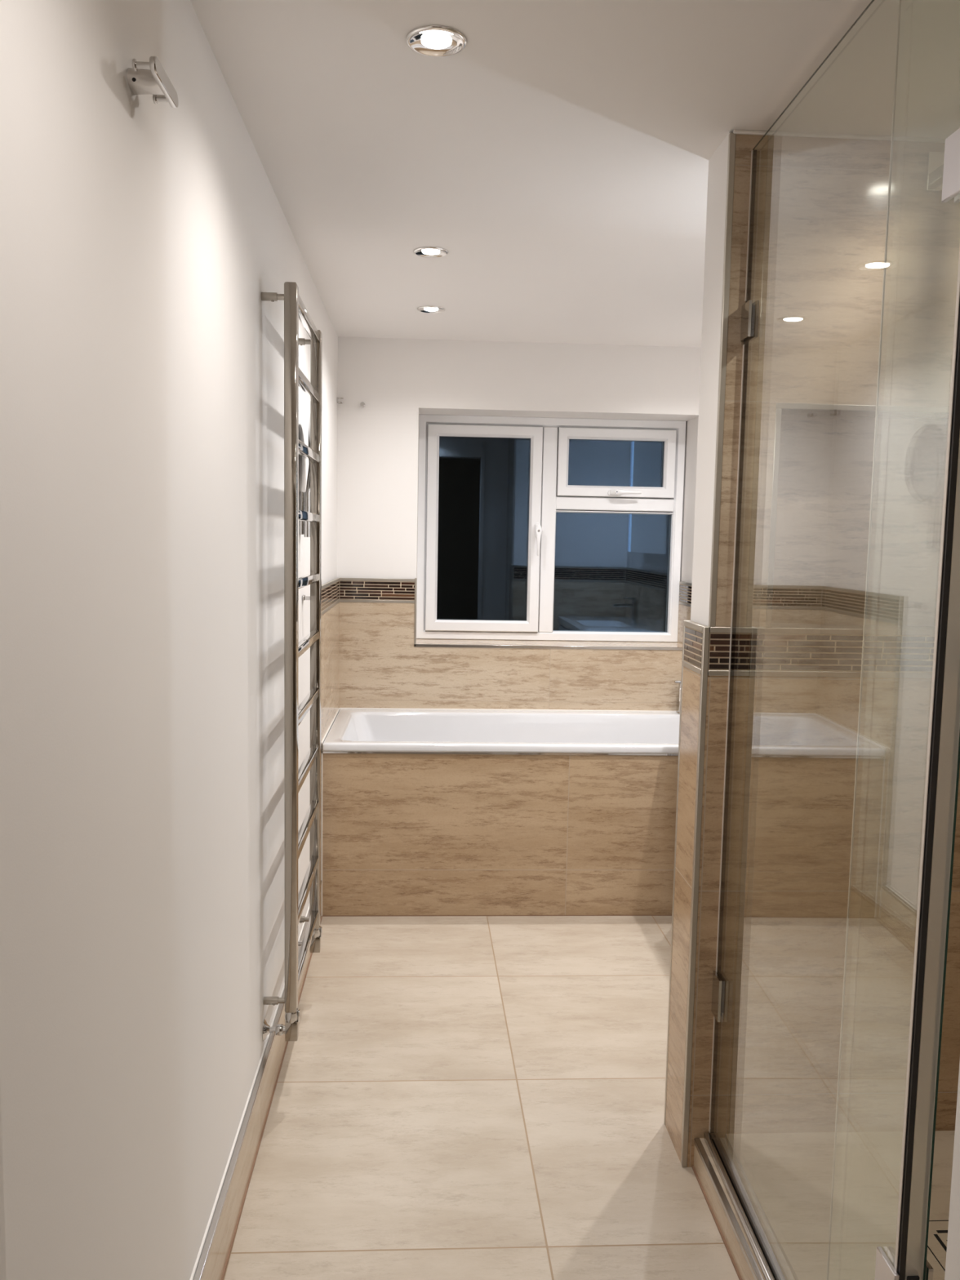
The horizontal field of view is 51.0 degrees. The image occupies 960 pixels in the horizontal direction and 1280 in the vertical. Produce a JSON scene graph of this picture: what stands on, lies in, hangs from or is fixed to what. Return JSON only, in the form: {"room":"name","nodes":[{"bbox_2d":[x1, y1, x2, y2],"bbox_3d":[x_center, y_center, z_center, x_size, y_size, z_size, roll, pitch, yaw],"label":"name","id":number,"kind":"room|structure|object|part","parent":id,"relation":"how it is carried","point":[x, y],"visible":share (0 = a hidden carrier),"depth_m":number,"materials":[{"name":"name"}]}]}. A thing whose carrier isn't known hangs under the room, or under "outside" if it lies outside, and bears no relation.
{"room":"bathroom","nodes":[
{"label":"bathroom","id":0,"kind":"room"},
{"bbox_2d":[0,0,339,1279],"bbox_3d":[-0.563,0.005,2.565,0.134,2.155,3.916,1,6,-3],"label":"wall","id":1,"kind":"structure","parent":0,"point":[142,864],"depth_m":1.28,"materials":[{"name":"white paint"}]},
{"bbox_2d":[126,56,177,107],"bbox_3d":[-0.406,-0.685,1.234,0.044,0.022,0.111,1,6,-3],"label":"robe hook","id":2,"kind":"object","parent":1,"relation":"attached to","point":[150,77],"visible":1,"depth_m":1.22,"materials":[{"name":"silver metal"}]},
{"bbox_3d":[-0.387,-0.683,1.236,0.007,0.020,0.111,1,6,-3],"label":"plate","id":3,"kind":"part","parent":2,"relation":"part of","materials":[{"name":"silver metal"}]},
{"bbox_2d":[190,880,322,1279],"bbox_3d":[-0.496,1.054,2.217,0.018,0.140,2.735,1,6,-3],"label":"baseboard","id":4,"kind":"structure","parent":1,"relation":"attached to","point":[215,1251],"depth_m":2.06,"materials":[{"name":"beige tile"}]},
{"bbox_2d":[261,281,322,1040],"bbox_3d":[-0.467,0.056,2.555,0.084,1.741,0.560,1,6,-3],"label":"towel radiator","id":5,"kind":"object","parent":1,"relation":"attached to","point":[295,308],"visible":1,"depth_m":2.37,"materials":[{"name":"silver metal"}]},
{"bbox_3d":[-0.431,0.046,2.300,0.028,1.667,0.036,1,6,-3],"label":"post","id":6,"kind":"part","parent":5,"relation":"part of","materials":[{"name":"silver metal"}]},
{"bbox_3d":[-0.458,-0.006,2.806,0.028,1.667,0.036,1,6,-3],"label":"post","id":7,"kind":"part","parent":5,"relation":"part of","materials":[{"name":"silver metal"}]},
{"bbox_2d":[299,416,310,537],"bbox_3d":[-0.497,-0.489,2.928,0.051,0.378,0.236,1,6,-3],"label":"magnifying mirror","id":8,"kind":"object","parent":1,"relation":"attached to","point":[304,497],"visible":0.28,"depth_m":2.92,"materials":[{"name":"silver metal"}]},
{"bbox_3d":[-0.509,-0.366,2.938,0.031,0.131,0.034,1,6,-3],"label":"wall plate","id":9,"kind":"part","parent":8,"relation":"part of","materials":[{"name":"silver metal"}]},
{"bbox_3d":[-0.495,-0.482,2.932,0.012,0.128,0.039,3,6,22],"label":"arm","id":10,"kind":"part","parent":8,"relation":"part of","materials":[{"name":"silver metal"}]},
{"bbox_2d":[302,594,310,600],"bbox_3d":[-0.514,-0.127,3.030,0.038,0.017,0.040,1,6,-3],"label":"peg","id":11,"kind":"object","parent":1,"relation":"attached to","point":[304,597],"visible":0.71,"depth_m":3.02,"materials":[{"name":"silver metal"}]},
{"bbox_3d":[-0.568,-0.126,3.816,0.010,0.012,0.744,1,6,-3],"label":"edge trim","id":12,"kind":"part","parent":1,"relation":"part of","materials":[{"name":"tile"}]},
{"bbox_3d":[-0.567,-0.215,3.807,0.010,0.012,0.744,1,6,-3],"label":"edge trim","id":13,"kind":"part","parent":1,"relation":"part of","materials":[{"name":"metal"}]},
{"bbox_2d":[337,397,343,404],"bbox_3d":[-0.567,-0.971,4.086,0.026,0.025,0.018,1,6,-3],"label":"wall hook","id":14,"kind":"object","parent":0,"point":[338,402],"visible":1,"depth_m":4.08,"materials":[{"name":"metal"}]},
{"bbox_2d":[223,915,739,1279],"bbox_3d":[0.387,1.246,1.574,1.993,0.080,6.236,1,6,-3],"label":"floor","id":15,"kind":"structure","parent":0,"point":[455,1097],"depth_m":2.37,"materials":[{"name":"beige tile"}]},
{"bbox_2d":[321,707,679,916],"bbox_3d":[0.265,0.646,3.954,1.692,0.633,0.715,1,6,-3],"label":"bathtub","id":16,"kind":"object","parent":15,"relation":"on","point":[425,811],"visible":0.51,"depth_m":3.60,"materials":[{"name":"beige tile"}]},
{"bbox_3d":[0.290,0.403,3.582,1.689,0.009,0.018,1,6,-3],"label":"edge trim","id":17,"kind":"part","parent":16,"relation":"part of","materials":[{"name":"silver metal"}]},
{"bbox_2d":[322,709,679,752],"bbox_3d":[0.267,0.542,3.942,1.687,0.415,0.712,1,6,-3],"label":"tub","id":18,"kind":"object","parent":16,"relation":"in","point":[352,731],"depth_m":4.19,"materials":[{"name":"white ceramic"}]},
{"bbox_2d":[674,680,680,714],"bbox_3d":[0.856,0.247,4.207,0.065,0.141,0.159,1,6,-3],"label":"tap","id":19,"kind":"object","parent":16,"relation":"attached to","point":[678,682],"visible":0.26,"depth_m":4.26,"materials":[{"name":"silver metal"}]},
{"bbox_2d":[691,1130,955,1279],"bbox_3d":[0.865,1.177,1.567,0.741,0.076,1.285,1,6,-3],"label":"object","id":20,"kind":"structure","parent":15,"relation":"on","point":[785,1179],"depth_m":1.98,"materials":[{"name":"beige tile"}]},
{"bbox_3d":[0.504,1.149,1.545,0.012,0.012,1.285,1,6,-3],"label":"edge trim","id":21,"kind":"part","parent":20,"relation":"part of","materials":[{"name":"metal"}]},
{"bbox_2d":[703,0,959,1279],"bbox_3d":[0.534,0.103,1.651,0.030,2.051,0.866,1,6,-2],"label":"shower door frame","id":22,"kind":"structure","parent":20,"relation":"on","point":[749,311],"depth_m":1.28,"materials":[{"name":"silver glass"}]},
{"bbox_2d":[826,0,959,1279],"bbox_3d":[0.562,0.123,1.352,0.056,2.029,0.271,1,6,-3],"label":"shower door","id":23,"kind":"structure","parent":22,"relation":"attached to","point":[917,1267],"depth_m":1.25,"materials":[{"name":"clear glass"}]},
{"bbox_3d":[0.530,0.849,1.315,0.008,0.084,0.054,1,6,-3],"label":"hinge plate","id":24,"kind":"part","parent":23,"relation":"part of","materials":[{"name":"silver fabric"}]},
{"bbox_3d":[0.545,0.849,1.320,0.006,0.084,0.046,1,6,-3],"label":"hinge plate","id":25,"kind":"part","parent":23,"relation":"part of","materials":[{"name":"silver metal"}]},
{"bbox_3d":[0.578,0.849,1.326,0.006,0.084,0.050,1,6,-5],"label":"hinge plate","id":26,"kind":"part","parent":23,"relation":"part of","materials":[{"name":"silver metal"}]},
{"bbox_3d":[0.574,0.122,1.361,0.010,2.029,0.254,1,6,-5],"label":"glass pane","id":27,"kind":"part","parent":23,"relation":"part of","materials":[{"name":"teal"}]},
{"bbox_3d":[0.556,-0.556,1.174,0.007,0.073,0.054,1,6,-2],"label":"hinge plate","id":28,"kind":"part","parent":23,"relation":"part of","materials":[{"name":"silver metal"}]},
{"bbox_3d":[0.571,-0.556,1.179,0.006,0.073,0.046,1,6,-3],"label":"hinge plate","id":29,"kind":"part","parent":23,"relation":"part of","materials":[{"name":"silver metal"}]},
{"bbox_2d":[337,336,701,711],"bbox_3d":[0.251,-0.163,4.395,1.953,2.155,0.332,1,6,-3],"label":"wall","id":30,"kind":"structure","parent":0,"point":[383,663],"depth_m":4.18,"materials":[{"name":"beige tile"}]},
{"bbox_2d":[360,401,364,407],"bbox_3d":[-0.478,-0.959,4.104,0.019,0.019,0.033,1,6,-3],"label":"wall hook","id":31,"kind":"object","parent":30,"relation":"attached to","point":[362,404],"visible":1,"depth_m":4.09,"materials":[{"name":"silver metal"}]},
{"bbox_3d":[-0.428,-0.161,4.198,0.313,0.012,0.010,1,6,-3],"label":"edge trim","id":32,"kind":"part","parent":30,"relation":"part of","materials":[{"name":"metal"}]},
{"bbox_3d":[-0.426,-0.251,4.189,0.313,0.012,0.010,1,6,-3],"label":"edge trim","id":33,"kind":"part","parent":30,"relation":"part of","materials":[{"name":"metal"}]},
{"bbox_3d":[-0.270,-0.116,4.211,0.008,0.285,0.012,1,6,-3],"label":"edge trim","id":34,"kind":"part","parent":30,"relation":"part of","materials":[{"name":"metal"}]},
{"bbox_3d":[0.312,0.030,4.256,1.178,0.012,0.010,1,6,-3],"label":"edge trim","id":35,"kind":"part","parent":30,"relation":"part of","materials":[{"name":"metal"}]},
{"bbox_3d":[0.307,0.020,4.366,1.166,0.012,0.222,1,6,-3],"label":"window sill","id":36,"kind":"part","parent":30,"relation":"part of","materials":[{"name":"stone"}]},
{"bbox_2d":[416,413,686,642],"bbox_3d":[0.310,-0.482,4.430,1.170,0.975,0.113,1,6,-3],"label":"window","id":37,"kind":"structure","parent":30,"relation":"in","point":[549,491],"depth_m":4.42,"materials":[{"name":"white plastic"}]},
{"bbox_3d":[0.015,-0.486,4.430,0.498,0.894,0.062,1,6,-3],"label":"casement sash","id":38,"kind":"part","parent":37,"relation":"part of","materials":[{"name":"white plastic"}]},
{"bbox_3d":[0.254,-0.439,4.396,0.030,0.143,0.041,1,6,-3],"label":"handle","id":39,"kind":"part","parent":37,"relation":"part of","materials":[{"name":"white plastic"}]},
{"bbox_3d":[0.597,-0.777,4.431,0.516,0.294,0.062,1,6,-3],"label":"vent sash","id":40,"kind":"part","parent":37,"relation":"part of","materials":[{"name":"white plastic"}]},
{"bbox_3d":[0.631,-0.644,4.395,0.143,0.030,0.041,1,6,-3],"label":"handle","id":41,"kind":"part","parent":37,"relation":"part of","materials":[{"name":"white plastic"}]},
{"bbox_3d":[0.896,-0.155,4.383,0.010,0.012,0.216,1,6,-3],"label":"edge trim","id":42,"kind":"part","parent":30,"relation":"part of","materials":[{"name":"metal"}]},
{"bbox_3d":[0.898,-0.244,4.373,0.010,0.012,0.216,1,6,-3],"label":"edge trim","id":43,"kind":"part","parent":30,"relation":"part of","materials":[{"name":"metal"}]},
{"bbox_2d":[190,0,959,347],"bbox_3d":[0.098,-0.982,1.333,2.653,0.080,6.236,1,6,-3],"label":"ceiling","id":44,"kind":"structure","parent":0,"point":[558,159],"depth_m":1.96,"materials":[{"name":"white paint"}]},
{"bbox_2d":[413,246,448,257],"bbox_3d":[-0.139,-1.095,2.849,0.099,0.006,0.099,1,6,-3],"label":"recessed light","id":45,"kind":"object","parent":44,"relation":"in","point":[424,251],"visible":1,"depth_m":2.84,"materials":[{"name":"silver metal"}]},
{"bbox_2d":[417,306,444,313],"bbox_3d":[-0.173,-1.167,3.562,0.099,0.006,0.099,1,6,-3],"label":"recessed light","id":46,"kind":"object","parent":44,"relation":"in","point":[431,309],"visible":1,"depth_m":3.55,"materials":[{"name":"silver metal"}]},
{"bbox_2d":[405,25,466,57],"bbox_3d":[-0.071,-0.972,1.639,0.099,0.006,0.099,1,6,-3],"label":"recessed light","id":47,"kind":"object","parent":44,"relation":"in","point":[437,41],"visible":1,"depth_m":1.63,"materials":[{"name":"silver metal"}]},
{"bbox_2d":[663,129,959,1167],"bbox_3d":[0.840,0.070,2.182,0.773,2.155,0.173,1,6,-3],"label":"wall","id":48,"kind":"structure","parent":0,"point":[820,206],"depth_m":2.12,"materials":[{"name":"beige tile"}]},
{"bbox_3d":[0.446,0.543,2.290,0.010,1.178,0.010,1,6,-3],"label":"edge trim","id":49,"kind":"part","parent":48,"relation":"part of","materials":[{"name":"metal"}]},
{"bbox_3d":[0.459,0.059,2.164,0.010,0.012,0.142,1,6,-3],"label":"edge trim","id":50,"kind":"part","parent":48,"relation":"part of","materials":[{"name":"metal"}]},
{"bbox_3d":[0.461,-0.030,2.155,0.010,0.012,0.142,1,6,-3],"label":"edge trim","id":51,"kind":"part","parent":48,"relation":"part of","materials":[{"name":"metal"}]},
{"bbox_3d":[0.455,0.559,2.134,0.012,1.178,0.012,1,6,-3],"label":"edge trim","id":52,"kind":"part","parent":48,"relation":"part of","materials":[{"name":"metal"}]},
{"bbox_3d":[0.487,-0.511,2.027,0.012,0.973,0.012,1,6,-3],"label":"edge trim","id":53,"kind":"part","parent":48,"relation":"part of","materials":[{"name":"paint"}]},
{"bbox_3d":[0.836,-0.030,2.174,0.759,0.002,0.164,1,6,-3],"label":"edge trim","id":54,"kind":"part","parent":48,"relation":"part of","materials":[{"name":"metal"}]},
{"bbox_3d":[0.845,0.072,2.105,0.748,0.012,0.010,1,6,-3],"label":"edge trim","id":55,"kind":"part","parent":48,"relation":"part of","materials":[{"name":"metal"}]},
{"bbox_3d":[0.846,-0.017,2.096,0.748,0.012,0.010,1,6,-3],"label":"edge trim","id":56,"kind":"part","parent":48,"relation":"part of","materials":[{"name":"metal"}]},
{"bbox_3d":[0.828,-0.249,2.073,0.470,0.456,0.013,1,6,-3],"label":"niche trim","id":57,"kind":"part","parent":48,"relation":"part of","materials":[{"name":"tile"}]},
{"bbox_2d":[924,151,944,192],"bbox_3d":[0.957,-0.897,1.769,0.160,0.086,0.475,1,6,-3],"label":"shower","id":58,"kind":"object","parent":48,"relation":"attached to","point":[935,160],"visible":0.6,"depth_m":1.99,"materials":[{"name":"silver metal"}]},
{"bbox_3d":[0.932,-0.911,1.832,0.024,0.024,0.324,1,6,-3],"label":"arm","id":59,"kind":"part","parent":58,"relation":"part of","materials":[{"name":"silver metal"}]},
{"bbox_3d":[0.446,0.209,0.729,1.953,2.155,0.120,1,6,-3],"label":"wall","id":60,"kind":"structure","parent":0,"visible":0},
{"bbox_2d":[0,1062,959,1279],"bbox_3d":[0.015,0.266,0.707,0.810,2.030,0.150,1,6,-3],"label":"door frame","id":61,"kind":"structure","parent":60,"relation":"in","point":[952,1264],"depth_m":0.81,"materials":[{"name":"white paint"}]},
{"label":"outside","id":62,"kind":"structure","parent":0,"visible":0},
{"bbox_2d":[436,437,670,642],"bbox_3d":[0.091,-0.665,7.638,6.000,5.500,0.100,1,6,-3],"label":"window pane","id":63,"kind":"structure","parent":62,"point":[611,571],"depth_m":7.60,"materials":[{"name":"clear glass"}]}
]}

